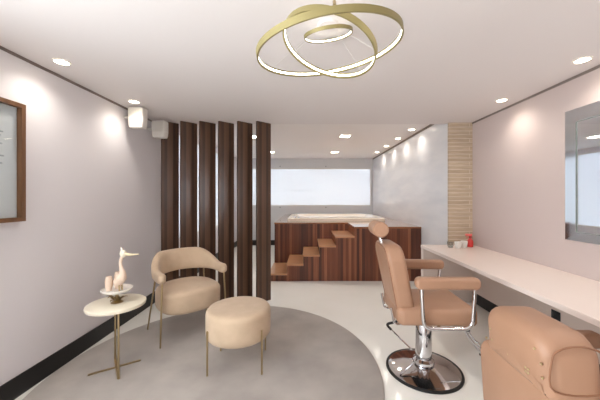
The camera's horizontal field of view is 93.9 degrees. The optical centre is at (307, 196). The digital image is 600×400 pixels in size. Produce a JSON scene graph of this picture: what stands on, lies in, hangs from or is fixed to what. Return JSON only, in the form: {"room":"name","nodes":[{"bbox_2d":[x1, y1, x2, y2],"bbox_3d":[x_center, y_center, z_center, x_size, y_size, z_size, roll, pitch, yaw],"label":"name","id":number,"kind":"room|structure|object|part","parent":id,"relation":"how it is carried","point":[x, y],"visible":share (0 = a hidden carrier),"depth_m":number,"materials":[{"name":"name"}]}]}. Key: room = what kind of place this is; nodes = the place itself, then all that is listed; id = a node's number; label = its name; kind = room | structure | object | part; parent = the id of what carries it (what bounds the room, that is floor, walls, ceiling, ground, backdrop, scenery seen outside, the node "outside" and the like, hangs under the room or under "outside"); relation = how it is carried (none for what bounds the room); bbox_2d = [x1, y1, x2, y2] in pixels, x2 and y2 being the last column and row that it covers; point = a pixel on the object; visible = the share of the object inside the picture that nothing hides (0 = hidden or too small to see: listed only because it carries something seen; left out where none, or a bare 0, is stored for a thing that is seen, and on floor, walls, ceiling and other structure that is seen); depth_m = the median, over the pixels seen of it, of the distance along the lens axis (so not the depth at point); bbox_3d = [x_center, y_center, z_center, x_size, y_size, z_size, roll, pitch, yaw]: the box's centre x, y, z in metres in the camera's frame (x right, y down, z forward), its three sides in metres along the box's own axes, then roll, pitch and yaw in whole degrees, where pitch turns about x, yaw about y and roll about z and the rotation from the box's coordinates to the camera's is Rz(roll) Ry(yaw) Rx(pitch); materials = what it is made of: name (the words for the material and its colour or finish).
{"room":"salon","nodes":[
{"label":"salon","id":0,"kind":"room"},
{"bbox_2d":[0,49,236,385],"bbox_3d":[-2.090,0.140,3.270,0.100,2.520,9.740,0,0,0],"label":"wall","id":1,"kind":"structure","parent":0,"point":[93,180],"depth_m":2.40,"materials":[{"name":"white paint"}]},
{"bbox_2d":[0,97,25,222],"bbox_3d":[-2.017,-0.240,1.660,0.045,0.820,0.640,0,0,0],"label":"framed print","id":2,"kind":"object","parent":1,"relation":"attached to","point":[12,113],"visible":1,"depth_m":1.93,"materials":[{"name":"brown wood"}]},
{"bbox_2d":[0,46,151,121],"bbox_3d":[-2.036,-0.990,1.125,0.008,0.020,5.450,0,0,0],"label":"trim","id":3,"kind":"structure","parent":1,"relation":"attached to","point":[1,47],"depth_m":2.26,"materials":[{"name":"brown"}]},
{"bbox_2d":[0,241,236,399],"bbox_3d":[-2.033,1.326,3.270,0.014,0.148,9.740,0,0,0],"label":"baseboard","id":4,"kind":"structure","parent":1,"relation":"attached to","point":[15,387],"depth_m":2.30,"materials":[{"name":"black"}]},
{"bbox_2d":[124,107,147,128],"bbox_3d":[-1.926,-0.875,3.118,0.228,0.220,0.124,0,0,0],"label":"loudspeaker","id":5,"kind":"object","parent":1,"relation":"attached to","point":[137,117],"visible":1,"depth_m":3.06,"materials":[{"name":"white plastic"}]},
{"bbox_2d":[128,108,140,120],"bbox_3d":[-1.895,-0.900,3.059,0.139,0.139,0.006,0,0,0],"label":"grille","id":6,"kind":"object","parent":5,"relation":"attached to","point":[134,114],"depth_m":3.06,"materials":[{"name":"white fabric"}]},
{"bbox_2d":[147,120,167,138],"bbox_3d":[-1.916,-0.853,3.548,0.248,0.205,0.124,0,0,0],"label":"loudspeaker","id":7,"kind":"object","parent":1,"relation":"attached to","point":[159,128],"visible":0.98,"depth_m":3.49,"materials":[{"name":"white plastic"}]},
{"bbox_2d":[152,121,162,131],"bbox_3d":[-1.875,-0.876,3.489,0.139,0.129,0.006,0,0,0],"label":"grille","id":8,"kind":"object","parent":7,"relation":"attached to","point":[157,126],"depth_m":3.49,"materials":[{"name":"white fabric"}]},
{"bbox_2d":[179,133,217,238],"bbox_3d":[-2.085,-0.170,5.850,0.050,1.700,3.500,0,0,0],"label":"window","id":9,"kind":"structure","parent":1,"relation":"in","point":[179,133],"depth_m":5.34,"materials":[{"name":"white glass"}]},
{"bbox_2d":[179,136,198,236],"bbox_3d":[-2.089,-0.170,4.760,0.002,1.650,1.270,0,0,0],"label":"blind","id":10,"kind":"object","parent":9,"relation":"attached to","point":[179,136],"depth_m":5.29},
{"bbox_2d":[216,153,217,225],"bbox_3d":[-2.089,-0.170,6.050,0.002,1.650,1.290,0,0,0],"label":"blind","id":11,"kind":"object","parent":9,"relation":"attached to","point":[216,153],"depth_m":6.40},
{"bbox_2d":[15,245,489,399],"bbox_3d":[0.085,1.450,3.280,4.450,0.100,9.960,0,0,0],"label":"floor","id":12,"kind":"structure","parent":0,"point":[356,306],"depth_m":3.10,"materials":[{"name":"tile"}]},
{"bbox_2d":[161,122,178,281],"bbox_3d":[-1.849,0.200,3.752,0.217,2.398,0.030,0,0,-42],"label":"wooden slat","id":13,"kind":"object","parent":12,"relation":"on","point":[169,146],"visible":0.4,"depth_m":3.74,"materials":[{"name":"brown wood"}]},
{"bbox_2d":[180,121,196,277],"bbox_3d":[-1.598,0.200,3.752,0.217,2.398,0.030,0,0,-42],"label":"wooden slat","id":14,"kind":"object","parent":12,"relation":"on","point":[188,131],"visible":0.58,"depth_m":3.74,"materials":[{"name":"brown wood"}]},
{"bbox_2d":[22,306,384,399],"bbox_3d":[-0.720,1.393,2.300,2.604,0.012,2.604,0,0,0],"label":"round rug","id":15,"kind":"object","parent":12,"relation":"on","point":[307,356],"visible":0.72,"depth_m":2.25,"materials":[{"name":"grey carpet"}]},
{"bbox_2d":[83,294,146,378],"bbox_3d":[-1.555,1.120,2.275,0.422,0.534,0.422,0,0,0],"label":"side table","id":16,"kind":"object","parent":15,"relation":"on","point":[103,306],"visible":0.91,"depth_m":2.20,"materials":[{"name":"beige paint"}]},
{"bbox_3d":[-1.645,1.137,2.390,0.014,0.500,0.014,0,0,0],"label":"leg","id":17,"kind":"part","parent":16,"relation":"part of","materials":[{"name":"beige metal"}]},
{"bbox_2d":[100,284,132,303],"bbox_3d":[-1.548,0.794,2.270,0.224,0.113,0.224,0,0,0],"label":"plate","id":18,"kind":"object","parent":16,"relation":"on","point":[126,287],"visible":0.93,"depth_m":2.25,"materials":[{"name":"white ceramic"}]},
{"bbox_2d":[105,276,112,291],"bbox_3d":[-1.600,0.696,2.250,0.056,0.115,0.056,0,0,0],"label":"candle holder","id":19,"kind":"object","parent":18,"relation":"on","point":[108,280],"visible":1,"depth_m":2.23,"materials":[{"name":"beige ceramic"}]},
{"bbox_3d":[-1.548,0.752,2.270,0.224,0.030,0.224,0,0,0],"label":"plate","id":20,"kind":"part","parent":18,"relation":"part of","materials":[{"name":"white ceramic"}]},
{"bbox_2d":[114,271,120,288],"bbox_3d":[-1.572,0.685,2.315,0.056,0.135,0.056,0,0,0],"label":"candle holder","id":21,"kind":"object","parent":18,"relation":"on","point":[116,272],"visible":0.34,"depth_m":2.30,"materials":[{"name":"beige ceramic"}]},
{"bbox_3d":[-1.548,0.808,2.270,0.090,0.084,0.090,0,0,0],"label":"stem","id":22,"kind":"part","parent":18,"relation":"part of","materials":[{"name":"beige metal"}]},
{"bbox_2d":[113,247,138,290],"bbox_3d":[-1.461,0.578,2.255,0.200,0.349,0.080,0,0,0],"label":"bird figurine","id":23,"kind":"object","parent":18,"relation":"on","point":[121,277],"visible":0.99,"depth_m":2.24,"materials":[{"name":"beige ceramic"}]},
{"bbox_3d":[-1.445,1.137,2.135,0.014,0.500,0.014,0,0,0],"label":"leg","id":24,"kind":"part","parent":16,"relation":"part of","materials":[{"name":"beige metal"}]},
{"bbox_2d":[147,247,226,348],"bbox_3d":[-1.276,0.984,2.962,0.683,0.807,0.642,0,0,-43],"label":"armchair","id":25,"kind":"object","parent":15,"relation":"on","point":[180,296],"visible":0.99,"depth_m":2.86,"materials":[{"name":"beige fabric"}]},
{"bbox_3d":[-1.636,1.079,2.933,0.101,0.616,0.019,0,0,3],"label":"leg","id":26,"kind":"part","parent":25,"relation":"part of","materials":[{"name":"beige metal"}]},
{"bbox_3d":[-1.354,1.079,2.581,0.019,0.615,0.047,0,0,6],"label":"leg","id":27,"kind":"part","parent":25,"relation":"part of","materials":[{"name":"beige metal"}]},
{"bbox_3d":[-1.251,1.012,2.935,0.600,0.244,0.570,0,0,-43],"label":"seat","id":28,"kind":"part","parent":25,"relation":"part of","materials":[{"name":"beige fabric"}]},
{"bbox_3d":[-1.300,0.698,2.987,0.683,0.234,0.572,0,0,-43],"label":"backrest","id":29,"kind":"part","parent":25,"relation":"part of","materials":[{"name":"beige fabric"}]},
{"bbox_3d":[-0.891,1.079,3.013,0.047,0.615,0.019,0,0,-2],"label":"leg","id":30,"kind":"part","parent":25,"relation":"part of","materials":[{"name":"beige metal"}]},
{"bbox_2d":[205,296,270,376],"bbox_3d":[-0.580,1.148,2.350,0.528,0.478,0.528,0,0,0],"label":"ottoman","id":31,"kind":"object","parent":15,"relation":"on","point":[238,322],"visible":1,"depth_m":2.16,"materials":[{"name":"beige fabric"}]},
{"bbox_3d":[-0.781,1.215,2.169,0.014,0.344,0.014,0,0,0],"label":"leg","id":32,"kind":"part","parent":31,"relation":"part of","materials":[{"name":"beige metal"}]},
{"bbox_2d":[205,296,270,348],"bbox_3d":[-0.580,1.029,2.350,0.528,0.241,0.528,0,0,0],"label":"cushion","id":33,"kind":"object","parent":31,"relation":"on","point":[238,322],"depth_m":2.16,"materials":[{"name":"beige fabric"}]},
{"bbox_3d":[-0.362,1.215,2.191,0.014,0.344,0.014,0,0,0],"label":"leg","id":34,"kind":"part","parent":31,"relation":"part of","materials":[{"name":"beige metal"}]},
{"bbox_2d":[199,121,215,280],"bbox_3d":[-1.348,0.200,3.752,0.217,2.398,0.030,0,0,-42],"label":"wooden slat","id":35,"kind":"object","parent":12,"relation":"on","point":[207,131],"visible":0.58,"depth_m":3.74,"materials":[{"name":"brown wood"}]},
{"bbox_2d":[218,121,233,300],"bbox_3d":[-1.097,0.200,3.752,0.217,2.398,0.030,0,0,-42],"label":"wooden slat","id":36,"kind":"object","parent":12,"relation":"on","point":[225,129],"visible":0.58,"depth_m":3.74,"materials":[{"name":"brown wood"}]},
{"bbox_2d":[237,121,251,296],"bbox_3d":[-0.847,0.200,3.752,0.217,2.398,0.030,0,0,-42],"label":"wooden slat","id":37,"kind":"object","parent":12,"relation":"on","point":[244,129],"visible":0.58,"depth_m":3.73,"materials":[{"name":"brown wood"}]},
{"bbox_2d":[256,121,270,300],"bbox_3d":[-0.596,0.200,3.752,0.217,2.398,0.030,0,0,-42],"label":"wooden slat","id":38,"kind":"object","parent":12,"relation":"on","point":[263,130],"visible":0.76,"depth_m":3.73,"materials":[{"name":"brown wood"}]},
{"bbox_2d":[271,214,420,280],"bbox_3d":[0.612,0.948,6.343,2.547,0.905,3.395,0,0,0],"label":"tub surround","id":39,"kind":"object","parent":12,"relation":"on","point":[304,250],"visible":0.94,"depth_m":4.66,"materials":[{"name":"brown wood"}]},
{"bbox_2d":[287,214,384,220],"bbox_3d":[0.590,0.452,6.520,2.040,0.085,1.560,0,0,0],"label":"hot tub","id":40,"kind":"object","parent":39,"relation":"on","point":[293,217],"visible":1,"depth_m":6.24,"materials":[{"name":"beige plastic"}]},
{"bbox_2d":[368,220,480,393],"bbox_3d":[0.956,0.798,2.274,0.888,1.204,0.640,0,0,2],"label":"barber chair","id":41,"kind":"object","parent":12,"relation":"on","point":[421,369],"visible":0.96,"depth_m":2.10,"materials":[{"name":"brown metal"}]},
{"bbox_3d":[0.703,0.637,2.283,0.228,0.545,0.470,0,0,2],"label":"backrest","id":42,"kind":"part","parent":41,"relation":"part of","materials":[{"name":"beige leather"}]},
{"bbox_3d":[0.773,1.129,2.366,0.204,0.313,0.044,0,0,2],"label":"pump lever","id":43,"kind":"part","parent":41,"relation":"part of","materials":[{"name":"silver metal"}]},
{"bbox_3d":[1.008,0.613,2.558,0.450,0.085,0.070,0,0,2],"label":"armrest","id":44,"kind":"part","parent":41,"relation":"part of","materials":[{"name":"beige leather"}]},
{"bbox_3d":[0.958,0.877,2.274,0.580,0.161,0.500,0,0,2],"label":"seat","id":45,"kind":"part","parent":41,"relation":"part of","materials":[{"name":"beige leather"}]},
{"bbox_3d":[0.988,0.613,1.988,0.450,0.085,0.070,0,0,2],"label":"armrest","id":46,"kind":"part","parent":41,"relation":"part of","materials":[{"name":"beige leather"}]},
{"bbox_3d":[0.996,0.796,1.988,0.403,0.313,0.029,0,0,2],"label":"arm frame","id":47,"kind":"part","parent":41,"relation":"part of","materials":[{"name":"silver metal"}]},
{"bbox_2d":[421,245,599,363],"bbox_3d":[1.859,1.020,1.629,0.699,0.760,4.257,0,0,0],"label":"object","id":48,"kind":"structure","parent":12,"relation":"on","point":[506,280],"depth_m":2.47,"materials":[{"name":"beige laminate"}]},
{"bbox_3d":[1.862,1.039,3.731,0.664,0.722,0.037,0,0,0],"label":"panel","id":49,"kind":"part","parent":48,"relation":"part of","materials":[{"name":"beige laminate"}]},
{"bbox_2d":[454,241,461,248],"bbox_3d":[1.862,0.599,3.487,0.101,0.082,0.084,0,0,-20],"label":"cup","id":50,"kind":"object","parent":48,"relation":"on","point":[458,244],"visible":1,"depth_m":3.46,"materials":[{"name":"white ceramic"}]},
{"bbox_2d":[460,241,467,247],"bbox_3d":[1.966,0.599,3.545,0.101,0.082,0.084,0,0,-2],"label":"cup","id":51,"kind":"object","parent":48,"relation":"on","point":[464,243],"visible":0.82,"depth_m":3.51,"materials":[{"name":"white ceramic"}]},
{"bbox_2d":[465,234,472,246],"bbox_3d":[2.077,0.557,3.605,0.091,0.165,0.072,0,0,29],"label":"bottle","id":52,"kind":"object","parent":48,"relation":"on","point":[470,241],"visible":0.99,"depth_m":3.58,"materials":[{"name":"red plastic"}]},
{"bbox_2d":[421,245,599,327],"bbox_3d":[1.859,0.659,1.629,0.699,0.038,4.257,0,0,0],"label":"countertop","id":53,"kind":"structure","parent":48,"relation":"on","point":[577,296],"depth_m":2.20,"materials":[{"name":"beige laminate"}]},
{"bbox_3d":[2.187,0.964,1.605,0.014,0.572,4.210,0,0,0],"label":"panel","id":54,"kind":"part","parent":48,"relation":"part of","materials":[{"name":"beige laminate"}]},
{"bbox_2d":[551,309,560,320],"bbox_3d":[2.174,1.038,2.458,0.010,0.075,0.088,0,0,0],"label":"wall socket","id":55,"kind":"object","parent":48,"relation":"attached to","point":[556,315],"visible":1,"depth_m":2.45,"materials":[{"name":"black plastic"}]},
{"bbox_2d":[481,306,599,399],"bbox_3d":[1.320,0.964,1.249,0.863,0.872,0.670,0,0,2],"label":"barber chair","id":56,"kind":"object","parent":12,"relation":"on","point":[528,354],"visible":1,"depth_m":1.14,"materials":[{"name":"brown leather"}]},
{"bbox_3d":[0.978,0.940,1.261,0.125,0.400,0.540,0,0,2],"label":"panel","id":57,"kind":"part","parent":56,"relation":"part of","materials":[{"name":"beige leather"}]},
{"bbox_3d":[1.370,0.782,1.547,0.460,0.085,0.070,0,0,2],"label":"armrest","id":58,"kind":"part","parent":56,"relation":"part of","materials":[{"name":"beige leather"}]},
{"bbox_2d":[0,0,599,123],"bbox_3d":[0.085,-1.125,1.075,4.450,0.250,5.550,0,0,0],"label":"ceiling","id":59,"kind":"structure","parent":0,"point":[192,61],"depth_m":1.94,"materials":[{"name":"white paint"}]},
{"bbox_2d":[52,58,71,65],"bbox_3d":[-1.820,-0.997,2.070,0.110,0.006,0.110,0,0,0],"label":"recessed light","id":60,"kind":"object","parent":59,"relation":"in","point":[55,60],"visible":1,"depth_m":2.07,"materials":[{"name":"white"}]},
{"bbox_2d":[128,100,139,103],"bbox_3d":[-1.820,-0.997,2.930,0.110,0.006,0.110,0,0,0],"label":"recessed light","id":61,"kind":"object","parent":59,"relation":"in","point":[130,101],"visible":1,"depth_m":2.92,"materials":[{"name":"white"}]},
{"bbox_2d":[256,0,403,78],"bbox_3d":[0.093,-0.799,1.358,0.658,0.400,0.801,0,0,0],"label":"ring chandelier","id":62,"kind":"object","parent":59,"relation":"hanging from","point":[329,25],"visible":1,"depth_m":1.23,"materials":[{"name":"gold metal"}]},
{"bbox_2d":[495,98,507,101],"bbox_3d":[2.000,-0.997,2.890,0.110,0.006,0.110,0,0,0],"label":"recessed light","id":63,"kind":"object","parent":59,"relation":"in","point":[503,99],"visible":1,"depth_m":2.89,"materials":[{"name":"white"}]},
{"bbox_2d":[572,56,592,63],"bbox_3d":[2.000,-0.997,2.040,0.110,0.006,0.110,0,0,0],"label":"recessed light","id":64,"kind":"object","parent":59,"relation":"in","point":[586,58],"visible":1,"depth_m":2.04,"materials":[{"name":"white"}]},
{"bbox_2d":[179,124,429,157],"bbox_3d":[0.085,-1.185,6.055,4.450,0.130,4.410,0,0,0],"label":"ceiling","id":65,"kind":"structure","parent":0,"point":[287,140],"depth_m":5.36,"materials":[{"name":"white paint"}]},
{"bbox_2d":[252,158,372,239],"bbox_3d":[-0.075,0.140,8.200,3.930,2.520,0.120,0,0,0],"label":"wall","id":66,"kind":"structure","parent":0,"point":[277,212],"depth_m":8.14,"materials":[{"name":"white paint"}]},
{"bbox_2d":[252,240,274,244],"bbox_3d":[-0.068,1.326,8.133,3.916,0.148,0.014,0,0,0],"label":"baseboard","id":67,"kind":"structure","parent":66,"relation":"attached to","point":[253,241],"depth_m":8.13,"materials":[{"name":"black"}]},
{"bbox_2d":[252,166,370,207],"bbox_3d":[-0.045,-0.295,8.158,3.770,1.217,0.085,0,0,0],"label":"window","id":68,"kind":"structure","parent":66,"relation":"in","point":[289,186],"depth_m":8.17,"materials":[{"name":"white glass"}]},
{"bbox_2d":[252,169,280,189],"bbox_3d":[-1.353,-0.502,8.170,1.105,0.625,0.002,0,0,0],"label":"blind","id":69,"kind":"object","parent":68,"relation":"attached to","point":[275,173],"depth_m":8.17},
{"bbox_2d":[252,190,280,204],"bbox_3d":[-1.353,0.018,8.166,1.105,0.435,0.002,0,0,0],"label":"blind","id":70,"kind":"object","parent":68,"relation":"attached to","point":[275,194],"depth_m":8.16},
{"bbox_2d":[373,123,447,244],"bbox_3d":[2.100,0.140,5.965,0.420,2.520,4.350,0,0,0],"label":"wall","id":71,"kind":"structure","parent":0,"point":[410,180],"depth_m":4.75,"materials":[{"name":"paint"}]},
{"bbox_2d":[373,124,433,158],"bbox_3d":[1.886,-1.103,5.995,0.008,0.035,4.290,0,0,0],"label":"trim","id":72,"kind":"structure","parent":71,"relation":"attached to","point":[430,125],"depth_m":5.30,"materials":[{"name":"brown"}]},
{"bbox_2d":[448,123,472,244],"bbox_3d":[2.100,0.200,3.775,0.420,2.400,0.030,0,0,0],"label":"pillar","id":73,"kind":"structure","parent":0,"point":[460,135],"depth_m":3.76,"materials":[{"name":"wood"}]},
{"bbox_2d":[473,68,599,281],"bbox_3d":[2.260,0.200,1.095,0.100,2.400,5.390,0,0,0],"label":"wall","id":74,"kind":"structure","parent":0,"point":[519,149],"depth_m":2.78,"materials":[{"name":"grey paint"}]},
{"bbox_2d":[472,65,599,123],"bbox_3d":[2.206,-0.990,1.080,0.008,0.020,5.360,0,0,0],"label":"trim","id":75,"kind":"structure","parent":74,"relation":"attached to","point":[598,66],"depth_m":2.62,"materials":[{"name":"brown"}]},
{"bbox_2d":[476,294,599,366],"bbox_3d":[2.203,1.326,1.080,0.014,0.148,5.360,0,0,0],"label":"baseboard","id":76,"kind":"structure","parent":74,"relation":"attached to","point":[482,302],"depth_m":3.46,"materials":[{"name":"black"}]},
{"bbox_2d":[565,101,599,244],"bbox_3d":[2.195,-0.182,1.750,0.029,1.085,1.280,0,0,0],"label":"wall mirror","id":77,"kind":"object","parent":74,"relation":"attached to","point":[582,124],"visible":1,"depth_m":2.22,"materials":[{"name":"silver glass"}]},
{"bbox_2d":[577,116,599,234],"bbox_3d":[2.190,-0.163,1.750,0.014,0.893,1.048,0,0,0],"label":"mirror glass","id":78,"kind":"object","parent":77,"relation":"attached to","point":[588,128],"depth_m":2.18,"materials":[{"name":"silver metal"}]}
]}

